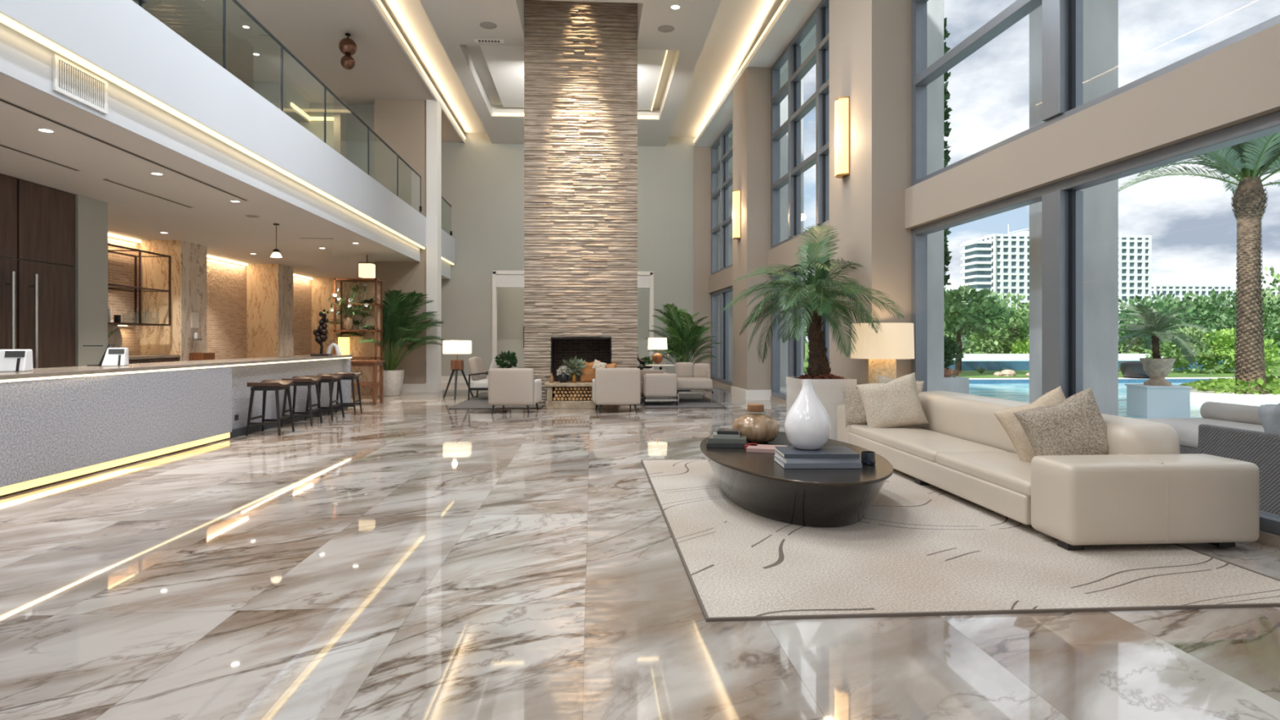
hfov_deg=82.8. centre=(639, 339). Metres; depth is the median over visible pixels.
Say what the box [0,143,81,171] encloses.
ceiling vent
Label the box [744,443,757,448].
book
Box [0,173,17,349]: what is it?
door
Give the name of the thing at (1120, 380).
tile
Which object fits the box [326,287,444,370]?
areca palm
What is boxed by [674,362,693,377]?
cushion
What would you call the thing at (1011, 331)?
broadleaf tree
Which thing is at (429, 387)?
trim
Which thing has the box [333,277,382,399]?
etagere
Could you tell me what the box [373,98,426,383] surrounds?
wall
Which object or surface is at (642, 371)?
armchair
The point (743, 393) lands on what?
baseboard
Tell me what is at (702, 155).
wall
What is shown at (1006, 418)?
throw pillow
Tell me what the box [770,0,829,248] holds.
window
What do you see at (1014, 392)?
pool water
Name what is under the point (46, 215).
door
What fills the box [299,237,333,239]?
ceiling vent
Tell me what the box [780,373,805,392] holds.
terrace
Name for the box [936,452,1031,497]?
seat cushion
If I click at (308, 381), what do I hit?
bar stool
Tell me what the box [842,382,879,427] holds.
throw pillow
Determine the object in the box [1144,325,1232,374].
flowering shrub
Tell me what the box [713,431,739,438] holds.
book
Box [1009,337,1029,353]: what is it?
flowering shrub
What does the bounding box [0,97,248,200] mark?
ceiling vent
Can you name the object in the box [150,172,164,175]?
recessed light
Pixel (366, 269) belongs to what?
pendant
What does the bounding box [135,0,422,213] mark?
glass railing
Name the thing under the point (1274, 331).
broadleaf tree
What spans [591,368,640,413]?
armchair
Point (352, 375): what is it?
bar stool
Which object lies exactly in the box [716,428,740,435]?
book
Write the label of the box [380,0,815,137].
ceiling
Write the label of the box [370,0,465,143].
trim
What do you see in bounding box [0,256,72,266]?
wall
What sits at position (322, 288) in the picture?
wall
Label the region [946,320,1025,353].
broadleaf tree
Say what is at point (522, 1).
ceiling
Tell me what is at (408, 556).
floor
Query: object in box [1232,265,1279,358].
broadleaf tree
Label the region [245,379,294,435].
bar stool
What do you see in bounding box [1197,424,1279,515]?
wicker sofa
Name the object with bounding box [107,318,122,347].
marble slab
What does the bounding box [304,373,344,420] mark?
bar stool
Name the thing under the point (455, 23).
ceiling
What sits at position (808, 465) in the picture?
book
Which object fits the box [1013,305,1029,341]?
broadleaf tree
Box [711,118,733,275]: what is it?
window
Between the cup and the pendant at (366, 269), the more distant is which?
the pendant at (366, 269)
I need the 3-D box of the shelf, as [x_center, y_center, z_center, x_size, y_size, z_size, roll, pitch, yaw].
[-8.868,-0.892,12.012,0.628,1.304,2.678,0,0,-4]
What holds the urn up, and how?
on the pedestal
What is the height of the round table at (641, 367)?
0.640 m
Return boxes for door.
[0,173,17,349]
[15,178,75,368]
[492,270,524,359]
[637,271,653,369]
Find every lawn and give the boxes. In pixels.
[804,348,1279,371]
[1265,365,1279,369]
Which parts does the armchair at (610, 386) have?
armrest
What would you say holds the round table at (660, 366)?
on the rug at (686, 400)
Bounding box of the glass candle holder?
[861,450,875,465]
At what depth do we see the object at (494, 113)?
18.48 m
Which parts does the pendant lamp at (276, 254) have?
lamp shade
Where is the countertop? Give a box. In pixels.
[0,355,352,380]
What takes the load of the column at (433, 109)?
attached to the wall at (120, 37)
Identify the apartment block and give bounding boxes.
[1151,278,1233,306]
[1233,280,1279,333]
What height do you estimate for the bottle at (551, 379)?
0.180 m
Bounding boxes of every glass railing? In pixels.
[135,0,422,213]
[441,196,452,235]
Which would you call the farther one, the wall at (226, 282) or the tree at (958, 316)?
the tree at (958, 316)
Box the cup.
[113,315,120,322]
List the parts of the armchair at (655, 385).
armrest, rail, backrest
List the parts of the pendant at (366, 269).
lamp shade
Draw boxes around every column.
[426,99,441,382]
[829,0,911,388]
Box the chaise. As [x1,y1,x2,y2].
[674,362,713,402]
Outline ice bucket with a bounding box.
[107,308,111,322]
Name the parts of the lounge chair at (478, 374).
arm frame, rail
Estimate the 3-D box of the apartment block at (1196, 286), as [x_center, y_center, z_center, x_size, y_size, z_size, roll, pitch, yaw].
[273.580,-14.600,368.703,41.050,32.500,20.581,0,0,-4]
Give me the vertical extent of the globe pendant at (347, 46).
0.660 m
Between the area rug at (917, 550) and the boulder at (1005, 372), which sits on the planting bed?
the boulder at (1005, 372)
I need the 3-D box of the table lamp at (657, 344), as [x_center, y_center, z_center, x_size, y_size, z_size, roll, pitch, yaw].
[0.387,0.244,16.011,0.440,0.580,0.440,0,0,-4]
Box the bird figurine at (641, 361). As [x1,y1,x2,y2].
[636,355,645,366]
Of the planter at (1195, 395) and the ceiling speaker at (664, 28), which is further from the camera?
the planter at (1195, 395)
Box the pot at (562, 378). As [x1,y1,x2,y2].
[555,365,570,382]
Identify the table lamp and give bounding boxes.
[647,337,667,364]
[850,322,914,383]
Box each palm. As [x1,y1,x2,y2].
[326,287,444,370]
[645,302,722,364]
[720,224,905,377]
[1118,132,1279,394]
[1118,302,1213,364]
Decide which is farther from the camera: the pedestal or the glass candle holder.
the pedestal
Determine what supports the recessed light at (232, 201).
in the ceiling at (222, 225)
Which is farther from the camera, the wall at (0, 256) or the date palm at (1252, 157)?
the date palm at (1252, 157)
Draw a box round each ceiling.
[0,72,418,278]
[133,0,462,142]
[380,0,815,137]
[419,0,720,146]
[480,44,666,110]
[521,0,639,13]
[693,0,829,147]
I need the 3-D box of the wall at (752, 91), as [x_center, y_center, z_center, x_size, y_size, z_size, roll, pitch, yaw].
[2.522,-2.250,15.837,0.710,7.000,1.300,0,0,-6]
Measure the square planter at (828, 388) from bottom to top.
0.862 m
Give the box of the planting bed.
[804,369,1279,377]
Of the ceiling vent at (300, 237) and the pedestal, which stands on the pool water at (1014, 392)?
the pedestal
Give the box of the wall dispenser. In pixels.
[189,332,202,340]
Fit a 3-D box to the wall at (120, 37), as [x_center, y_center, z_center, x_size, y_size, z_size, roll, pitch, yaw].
[-4.604,-2.550,7.200,0.370,0.720,27.580,0,0,-4]
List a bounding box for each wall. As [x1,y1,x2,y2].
[0,0,455,263]
[0,22,450,279]
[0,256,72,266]
[72,194,107,366]
[107,235,311,359]
[132,0,293,361]
[243,81,309,122]
[297,102,373,178]
[311,277,340,355]
[333,96,347,159]
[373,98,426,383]
[441,133,733,380]
[497,287,648,369]
[693,146,717,378]
[708,222,829,293]
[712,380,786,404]
[733,66,780,392]
[943,360,1234,370]
[953,353,1163,359]
[1255,530,1279,548]
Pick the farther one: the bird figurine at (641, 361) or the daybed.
the bird figurine at (641, 361)
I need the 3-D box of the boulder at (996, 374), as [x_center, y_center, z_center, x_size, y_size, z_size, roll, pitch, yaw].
[11.784,1.123,23.830,0.359,0.134,0.260,0,0,-42]
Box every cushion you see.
[467,356,486,380]
[470,378,488,387]
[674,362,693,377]
[693,363,710,377]
[849,424,1007,462]
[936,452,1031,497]
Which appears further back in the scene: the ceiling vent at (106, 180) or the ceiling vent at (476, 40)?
the ceiling vent at (476, 40)
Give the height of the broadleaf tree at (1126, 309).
3.358 m
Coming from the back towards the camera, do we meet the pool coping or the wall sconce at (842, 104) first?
the pool coping
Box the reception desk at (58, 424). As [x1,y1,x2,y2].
[0,355,352,497]
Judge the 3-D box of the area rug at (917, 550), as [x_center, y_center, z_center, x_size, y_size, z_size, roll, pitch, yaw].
[1.662,1.243,5.447,3.028,0.014,4.278,0,0,-4]
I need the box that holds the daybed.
[1139,401,1264,453]
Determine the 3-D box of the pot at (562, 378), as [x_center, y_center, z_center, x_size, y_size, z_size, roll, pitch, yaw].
[-1.407,0.626,13.352,0.308,0.328,0.300,0,0,-4]
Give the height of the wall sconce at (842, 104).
1.040 m
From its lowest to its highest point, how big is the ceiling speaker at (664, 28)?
0.012 m
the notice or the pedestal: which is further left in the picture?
the notice
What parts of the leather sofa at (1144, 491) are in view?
armrest, backrest, armrest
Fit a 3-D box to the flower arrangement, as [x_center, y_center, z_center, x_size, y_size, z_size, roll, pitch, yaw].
[-6.071,-0.706,15.294,1.094,1.000,0.670,0,0,-4]
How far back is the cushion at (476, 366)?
14.87 m
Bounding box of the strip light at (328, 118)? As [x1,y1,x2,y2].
[290,102,333,120]
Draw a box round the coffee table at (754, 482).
[699,431,893,527]
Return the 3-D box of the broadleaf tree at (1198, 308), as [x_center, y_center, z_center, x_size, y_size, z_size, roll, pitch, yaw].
[24.024,-0.637,32.626,5.398,3.234,3.685,0,0,26]
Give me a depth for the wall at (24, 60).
7.29 m
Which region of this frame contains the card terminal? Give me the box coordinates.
[102,347,128,366]
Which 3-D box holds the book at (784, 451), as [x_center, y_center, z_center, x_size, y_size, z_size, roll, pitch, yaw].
[1.254,0.802,5.175,0.520,0.028,0.360,0,0,0]
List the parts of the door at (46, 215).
pull handle, panel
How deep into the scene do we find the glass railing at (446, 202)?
20.31 m
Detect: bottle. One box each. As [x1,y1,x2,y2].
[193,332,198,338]
[549,373,554,382]
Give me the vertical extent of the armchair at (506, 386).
0.770 m
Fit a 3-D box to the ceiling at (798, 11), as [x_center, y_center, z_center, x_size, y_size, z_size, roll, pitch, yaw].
[3.392,-5.755,7.884,0.831,0.110,28.500,0,0,-6]
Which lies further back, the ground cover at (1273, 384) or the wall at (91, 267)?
the ground cover at (1273, 384)
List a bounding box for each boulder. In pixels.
[993,372,1002,376]
[1000,369,1016,376]
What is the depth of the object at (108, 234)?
16.04 m
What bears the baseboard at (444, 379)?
attached to the wall at (467, 168)
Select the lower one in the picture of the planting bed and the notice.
the planting bed
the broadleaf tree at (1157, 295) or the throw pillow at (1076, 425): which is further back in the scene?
the broadleaf tree at (1157, 295)
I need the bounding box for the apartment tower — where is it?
[960,223,1151,343]
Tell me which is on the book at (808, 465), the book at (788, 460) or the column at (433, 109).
the book at (788, 460)
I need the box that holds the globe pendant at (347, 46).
[338,32,356,69]
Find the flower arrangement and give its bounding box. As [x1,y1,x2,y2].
[322,283,378,329]
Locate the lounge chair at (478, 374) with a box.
[467,356,488,399]
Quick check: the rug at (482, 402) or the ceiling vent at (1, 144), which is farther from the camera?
the rug at (482, 402)
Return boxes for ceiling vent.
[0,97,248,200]
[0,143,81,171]
[102,178,194,208]
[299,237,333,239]
[473,38,504,43]
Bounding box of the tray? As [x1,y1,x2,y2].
[189,338,202,340]
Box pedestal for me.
[1124,383,1191,417]
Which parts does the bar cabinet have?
door, door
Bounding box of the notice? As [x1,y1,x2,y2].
[191,311,199,328]
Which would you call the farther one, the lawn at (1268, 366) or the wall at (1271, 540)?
the lawn at (1268, 366)
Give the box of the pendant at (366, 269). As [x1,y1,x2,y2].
[358,254,375,278]
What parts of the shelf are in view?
shelf, glass shelf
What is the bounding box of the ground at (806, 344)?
[804,342,1276,349]
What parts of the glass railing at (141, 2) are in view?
cap rail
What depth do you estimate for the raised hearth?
13.11 m
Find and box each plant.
[494,350,517,368]
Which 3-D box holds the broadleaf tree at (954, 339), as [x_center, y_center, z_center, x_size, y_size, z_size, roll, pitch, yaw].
[14.973,-0.170,38.336,3.785,2.456,3.275,0,0,-17]
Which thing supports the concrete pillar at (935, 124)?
on the terrace
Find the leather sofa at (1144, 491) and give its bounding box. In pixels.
[836,391,1259,550]
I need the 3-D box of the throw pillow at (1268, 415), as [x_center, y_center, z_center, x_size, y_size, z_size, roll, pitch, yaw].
[4.584,0.639,5.122,0.227,0.530,0.547,0,0,19]
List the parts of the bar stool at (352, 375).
leg, leg, seat, leg, leg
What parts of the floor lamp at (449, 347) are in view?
leg, leg, lamp shade, leg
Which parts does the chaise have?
seat, rail, panel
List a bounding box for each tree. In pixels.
[804,277,813,359]
[943,284,1014,372]
[943,330,963,341]
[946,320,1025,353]
[963,291,1029,353]
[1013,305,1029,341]
[1118,288,1237,353]
[1118,308,1213,349]
[1140,294,1236,351]
[1201,290,1279,359]
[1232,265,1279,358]
[1262,310,1279,353]
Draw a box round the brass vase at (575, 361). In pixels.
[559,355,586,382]
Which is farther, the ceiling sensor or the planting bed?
the planting bed
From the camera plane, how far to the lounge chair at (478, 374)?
14.84 m
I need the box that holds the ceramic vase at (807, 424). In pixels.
[784,378,831,449]
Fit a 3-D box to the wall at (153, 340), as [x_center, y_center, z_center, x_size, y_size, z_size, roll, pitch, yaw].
[-8.463,-2.235,5.901,0.795,6.970,25.500,0,0,-4]
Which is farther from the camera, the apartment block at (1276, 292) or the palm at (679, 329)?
the apartment block at (1276, 292)
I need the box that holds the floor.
[0,382,1279,719]
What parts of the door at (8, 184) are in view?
panel, pull handle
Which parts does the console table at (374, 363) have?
leg, leg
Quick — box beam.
[905,22,1279,228]
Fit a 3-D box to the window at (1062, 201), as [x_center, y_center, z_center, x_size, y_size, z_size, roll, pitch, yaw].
[3.721,-0.099,6.375,0.220,2.570,5.330,0,0,-6]
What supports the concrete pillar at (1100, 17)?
on the terrace
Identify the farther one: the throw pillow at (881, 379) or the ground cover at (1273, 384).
the ground cover at (1273, 384)
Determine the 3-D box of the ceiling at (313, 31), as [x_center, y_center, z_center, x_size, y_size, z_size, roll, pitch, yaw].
[-6.929,-5.780,7.205,5.530,0.120,27.900,0,0,-4]
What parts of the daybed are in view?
mattress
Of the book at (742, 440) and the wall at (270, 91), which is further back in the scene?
the wall at (270, 91)
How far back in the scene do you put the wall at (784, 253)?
14.32 m
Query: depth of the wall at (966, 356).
32.18 m
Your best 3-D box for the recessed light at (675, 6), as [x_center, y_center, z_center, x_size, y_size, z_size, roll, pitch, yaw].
[0.606,-5.696,12.418,0.180,0.008,0.180,0,0,-4]
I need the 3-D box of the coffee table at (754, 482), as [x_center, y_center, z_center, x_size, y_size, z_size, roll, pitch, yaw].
[1.174,1.062,5.791,1.406,0.347,2.633,0,0,-4]
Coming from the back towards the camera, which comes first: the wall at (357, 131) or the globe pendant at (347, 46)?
the wall at (357, 131)
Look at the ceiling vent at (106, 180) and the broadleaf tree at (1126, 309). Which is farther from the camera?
the broadleaf tree at (1126, 309)
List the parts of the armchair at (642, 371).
backrest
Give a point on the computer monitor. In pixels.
(11, 360)
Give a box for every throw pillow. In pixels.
[489,359,501,368]
[579,360,599,382]
[591,359,607,368]
[604,362,617,368]
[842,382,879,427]
[855,372,928,427]
[877,374,924,426]
[992,386,1066,462]
[1013,386,1109,456]
[1257,402,1279,434]
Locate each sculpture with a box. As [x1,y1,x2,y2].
[310,309,332,355]
[326,342,341,355]
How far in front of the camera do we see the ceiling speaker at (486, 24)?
13.12 m
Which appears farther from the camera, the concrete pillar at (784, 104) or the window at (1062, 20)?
the concrete pillar at (784, 104)
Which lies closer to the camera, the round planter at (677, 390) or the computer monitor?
the computer monitor
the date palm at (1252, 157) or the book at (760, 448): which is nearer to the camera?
the book at (760, 448)
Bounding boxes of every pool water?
[953,358,1222,360]
[968,382,1278,418]
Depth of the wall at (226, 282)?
16.46 m
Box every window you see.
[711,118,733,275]
[711,286,733,385]
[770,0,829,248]
[770,257,829,399]
[911,0,1279,186]
[911,110,1279,536]
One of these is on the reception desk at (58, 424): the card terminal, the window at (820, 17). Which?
the card terminal
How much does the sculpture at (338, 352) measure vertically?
0.236 m
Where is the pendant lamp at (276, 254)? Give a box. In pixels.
[270,223,282,257]
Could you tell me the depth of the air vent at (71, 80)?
5.76 m
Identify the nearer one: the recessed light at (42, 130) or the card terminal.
the recessed light at (42, 130)
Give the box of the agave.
[972,365,987,373]
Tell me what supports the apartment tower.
on the ground at (806, 344)
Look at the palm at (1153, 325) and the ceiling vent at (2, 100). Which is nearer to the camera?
the ceiling vent at (2, 100)
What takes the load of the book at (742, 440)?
on the book at (708, 445)
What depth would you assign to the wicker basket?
13.82 m
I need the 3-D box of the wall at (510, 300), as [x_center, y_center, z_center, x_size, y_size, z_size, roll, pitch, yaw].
[-1.103,-2.400,24.080,8.200,7.300,0.200,0,0,-4]
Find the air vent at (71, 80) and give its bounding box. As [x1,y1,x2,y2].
[52,53,108,114]
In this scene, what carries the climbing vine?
attached to the concrete pillar at (935, 124)
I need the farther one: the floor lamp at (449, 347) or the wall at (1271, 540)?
the floor lamp at (449, 347)
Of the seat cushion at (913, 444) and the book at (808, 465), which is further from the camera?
the seat cushion at (913, 444)
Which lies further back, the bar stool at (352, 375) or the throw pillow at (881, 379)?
the bar stool at (352, 375)
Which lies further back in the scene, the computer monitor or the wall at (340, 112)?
the wall at (340, 112)
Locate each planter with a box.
[378,369,404,395]
[676,390,691,391]
[786,373,857,439]
[943,367,968,394]
[1119,361,1150,378]
[1190,387,1279,403]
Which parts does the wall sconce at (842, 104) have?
plate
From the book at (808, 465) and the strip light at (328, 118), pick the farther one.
the strip light at (328, 118)
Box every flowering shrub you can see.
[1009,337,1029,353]
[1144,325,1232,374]
[1190,327,1279,373]
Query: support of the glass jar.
on the coffee table at (754, 482)
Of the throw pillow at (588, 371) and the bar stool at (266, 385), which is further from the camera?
the throw pillow at (588, 371)
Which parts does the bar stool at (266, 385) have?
leg, leg, seat, leg, leg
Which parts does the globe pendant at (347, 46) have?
globe, globe, stem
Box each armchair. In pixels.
[488,368,542,413]
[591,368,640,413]
[640,369,670,399]
[641,373,677,405]
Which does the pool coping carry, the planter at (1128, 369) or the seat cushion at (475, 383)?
the planter at (1128, 369)
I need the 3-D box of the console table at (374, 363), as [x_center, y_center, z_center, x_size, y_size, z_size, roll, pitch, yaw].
[-5.510,0.828,14.115,0.920,0.845,0.560,0,0,-4]
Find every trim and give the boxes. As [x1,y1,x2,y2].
[0,13,453,265]
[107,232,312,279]
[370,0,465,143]
[425,382,442,392]
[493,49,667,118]
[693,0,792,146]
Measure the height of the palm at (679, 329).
1.676 m
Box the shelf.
[107,243,171,326]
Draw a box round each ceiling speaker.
[479,21,497,29]
[657,25,674,32]
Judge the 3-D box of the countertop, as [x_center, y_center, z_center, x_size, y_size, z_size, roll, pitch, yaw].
[-5.383,0.295,5.726,0.770,0.040,15.120,0,0,-2]
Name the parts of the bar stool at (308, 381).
leg, leg, seat, leg, leg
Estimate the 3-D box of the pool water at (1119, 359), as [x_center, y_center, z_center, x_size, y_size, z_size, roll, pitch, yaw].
[16.276,1.250,30.248,15.500,0.800,3.800,0,0,-4]
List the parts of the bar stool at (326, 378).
leg, leg, seat, leg, leg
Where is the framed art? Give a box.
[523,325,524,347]
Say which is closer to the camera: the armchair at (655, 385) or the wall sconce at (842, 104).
the wall sconce at (842, 104)
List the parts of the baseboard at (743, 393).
baseboard, baseboard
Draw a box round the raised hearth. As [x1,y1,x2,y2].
[544,381,618,408]
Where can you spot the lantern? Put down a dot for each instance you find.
(343, 340)
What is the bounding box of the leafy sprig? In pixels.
[640,355,653,366]
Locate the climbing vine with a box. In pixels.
[943,17,952,297]
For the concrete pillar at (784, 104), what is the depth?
19.50 m
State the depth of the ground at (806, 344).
178.23 m
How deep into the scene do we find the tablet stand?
7.57 m
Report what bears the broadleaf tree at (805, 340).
on the lawn at (806, 362)
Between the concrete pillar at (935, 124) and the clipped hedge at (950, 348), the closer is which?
the concrete pillar at (935, 124)
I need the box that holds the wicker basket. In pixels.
[189,352,214,360]
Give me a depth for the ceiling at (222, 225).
9.25 m
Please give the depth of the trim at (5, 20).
6.66 m
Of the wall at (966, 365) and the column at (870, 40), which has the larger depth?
the wall at (966, 365)
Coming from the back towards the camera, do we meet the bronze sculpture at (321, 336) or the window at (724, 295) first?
the window at (724, 295)
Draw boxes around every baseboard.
[401,383,425,392]
[441,375,488,382]
[731,386,771,399]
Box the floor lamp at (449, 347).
[442,340,473,399]
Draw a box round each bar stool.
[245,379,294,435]
[280,376,322,426]
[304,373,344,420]
[328,371,362,415]
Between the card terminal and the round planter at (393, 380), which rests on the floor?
the round planter at (393, 380)
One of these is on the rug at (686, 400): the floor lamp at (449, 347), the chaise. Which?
the chaise
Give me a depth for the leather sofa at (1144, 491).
4.38 m
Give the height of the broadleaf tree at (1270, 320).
3.807 m
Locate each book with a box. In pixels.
[706,439,748,448]
[707,434,746,444]
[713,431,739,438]
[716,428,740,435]
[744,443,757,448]
[746,444,787,453]
[773,455,862,468]
[774,446,859,457]
[774,450,860,463]
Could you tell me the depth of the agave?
25.37 m
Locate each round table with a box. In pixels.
[637,365,652,395]
[645,364,675,369]
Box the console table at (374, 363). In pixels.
[351,360,385,404]
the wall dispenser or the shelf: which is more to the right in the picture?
the wall dispenser
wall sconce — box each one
[732,190,740,239]
[835,96,849,178]
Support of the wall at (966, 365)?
on the ground at (806, 344)
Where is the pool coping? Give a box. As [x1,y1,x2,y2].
[968,377,1277,379]
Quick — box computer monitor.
[0,349,33,372]
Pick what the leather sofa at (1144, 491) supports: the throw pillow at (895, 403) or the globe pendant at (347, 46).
the throw pillow at (895, 403)
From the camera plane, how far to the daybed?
7.04 m
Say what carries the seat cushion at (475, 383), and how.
on the lounge chair at (478, 374)
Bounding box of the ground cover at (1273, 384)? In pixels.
[1178,374,1279,395]
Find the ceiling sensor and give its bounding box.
[245,214,259,217]
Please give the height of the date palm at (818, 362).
2.050 m
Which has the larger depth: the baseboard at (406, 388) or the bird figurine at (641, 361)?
the baseboard at (406, 388)
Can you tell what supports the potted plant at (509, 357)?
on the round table
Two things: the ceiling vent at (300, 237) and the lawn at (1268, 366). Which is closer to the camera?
the ceiling vent at (300, 237)
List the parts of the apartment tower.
corner glass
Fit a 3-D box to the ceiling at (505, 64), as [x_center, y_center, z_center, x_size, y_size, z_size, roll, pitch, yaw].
[-1.434,-5.845,16.266,3.700,0.070,3.950,0,0,-4]
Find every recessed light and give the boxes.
[36,128,55,133]
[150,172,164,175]
[230,200,240,202]
[670,4,680,9]
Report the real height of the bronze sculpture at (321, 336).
0.796 m
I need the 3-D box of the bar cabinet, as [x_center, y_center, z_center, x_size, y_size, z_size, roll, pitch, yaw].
[-8.819,0.765,11.645,0.728,0.970,3.770,0,0,-4]
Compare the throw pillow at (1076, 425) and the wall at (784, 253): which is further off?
the wall at (784, 253)
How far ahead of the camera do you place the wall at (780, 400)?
15.12 m
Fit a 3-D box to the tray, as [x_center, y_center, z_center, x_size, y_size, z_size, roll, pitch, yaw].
[-8.549,-0.005,13.963,0.100,0.030,0.280,0,0,-4]
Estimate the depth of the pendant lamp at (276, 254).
11.60 m
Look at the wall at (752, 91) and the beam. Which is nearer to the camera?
the beam
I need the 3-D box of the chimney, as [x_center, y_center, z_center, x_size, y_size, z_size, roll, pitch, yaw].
[-1.150,-3.171,14.264,2.140,8.842,1.083,0,0,-4]
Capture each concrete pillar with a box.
[780,76,804,386]
[926,0,943,391]
[1029,0,1118,415]
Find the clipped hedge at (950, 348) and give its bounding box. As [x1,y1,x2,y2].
[943,334,964,368]
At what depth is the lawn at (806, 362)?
53.81 m
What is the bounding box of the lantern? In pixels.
[337,335,350,355]
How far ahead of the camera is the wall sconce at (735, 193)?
15.71 m
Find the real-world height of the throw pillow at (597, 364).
0.247 m
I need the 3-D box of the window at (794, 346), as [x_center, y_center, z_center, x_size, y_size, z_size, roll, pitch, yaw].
[3.063,-0.099,12.846,0.220,2.570,4.760,0,0,-6]
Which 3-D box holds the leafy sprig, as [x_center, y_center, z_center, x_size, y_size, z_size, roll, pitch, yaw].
[0.161,0.487,16.298,0.313,0.261,0.310,0,0,-4]
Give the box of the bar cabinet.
[128,355,180,364]
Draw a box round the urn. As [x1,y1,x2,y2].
[1139,358,1175,386]
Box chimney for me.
[524,0,637,405]
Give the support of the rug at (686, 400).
on the floor
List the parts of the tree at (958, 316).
crown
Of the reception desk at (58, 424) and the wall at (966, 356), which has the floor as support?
the reception desk at (58, 424)
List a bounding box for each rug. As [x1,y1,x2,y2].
[448,392,543,408]
[640,393,726,408]
[640,458,1279,622]
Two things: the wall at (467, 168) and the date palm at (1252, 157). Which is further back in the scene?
the wall at (467, 168)
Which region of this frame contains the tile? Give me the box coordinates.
[968,378,1218,383]
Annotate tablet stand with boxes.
[83,344,115,366]
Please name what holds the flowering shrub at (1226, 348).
on the planting bed
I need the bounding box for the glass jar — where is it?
[732,403,778,443]
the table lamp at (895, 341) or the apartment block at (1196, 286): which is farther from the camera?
the apartment block at (1196, 286)
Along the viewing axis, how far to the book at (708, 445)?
5.95 m

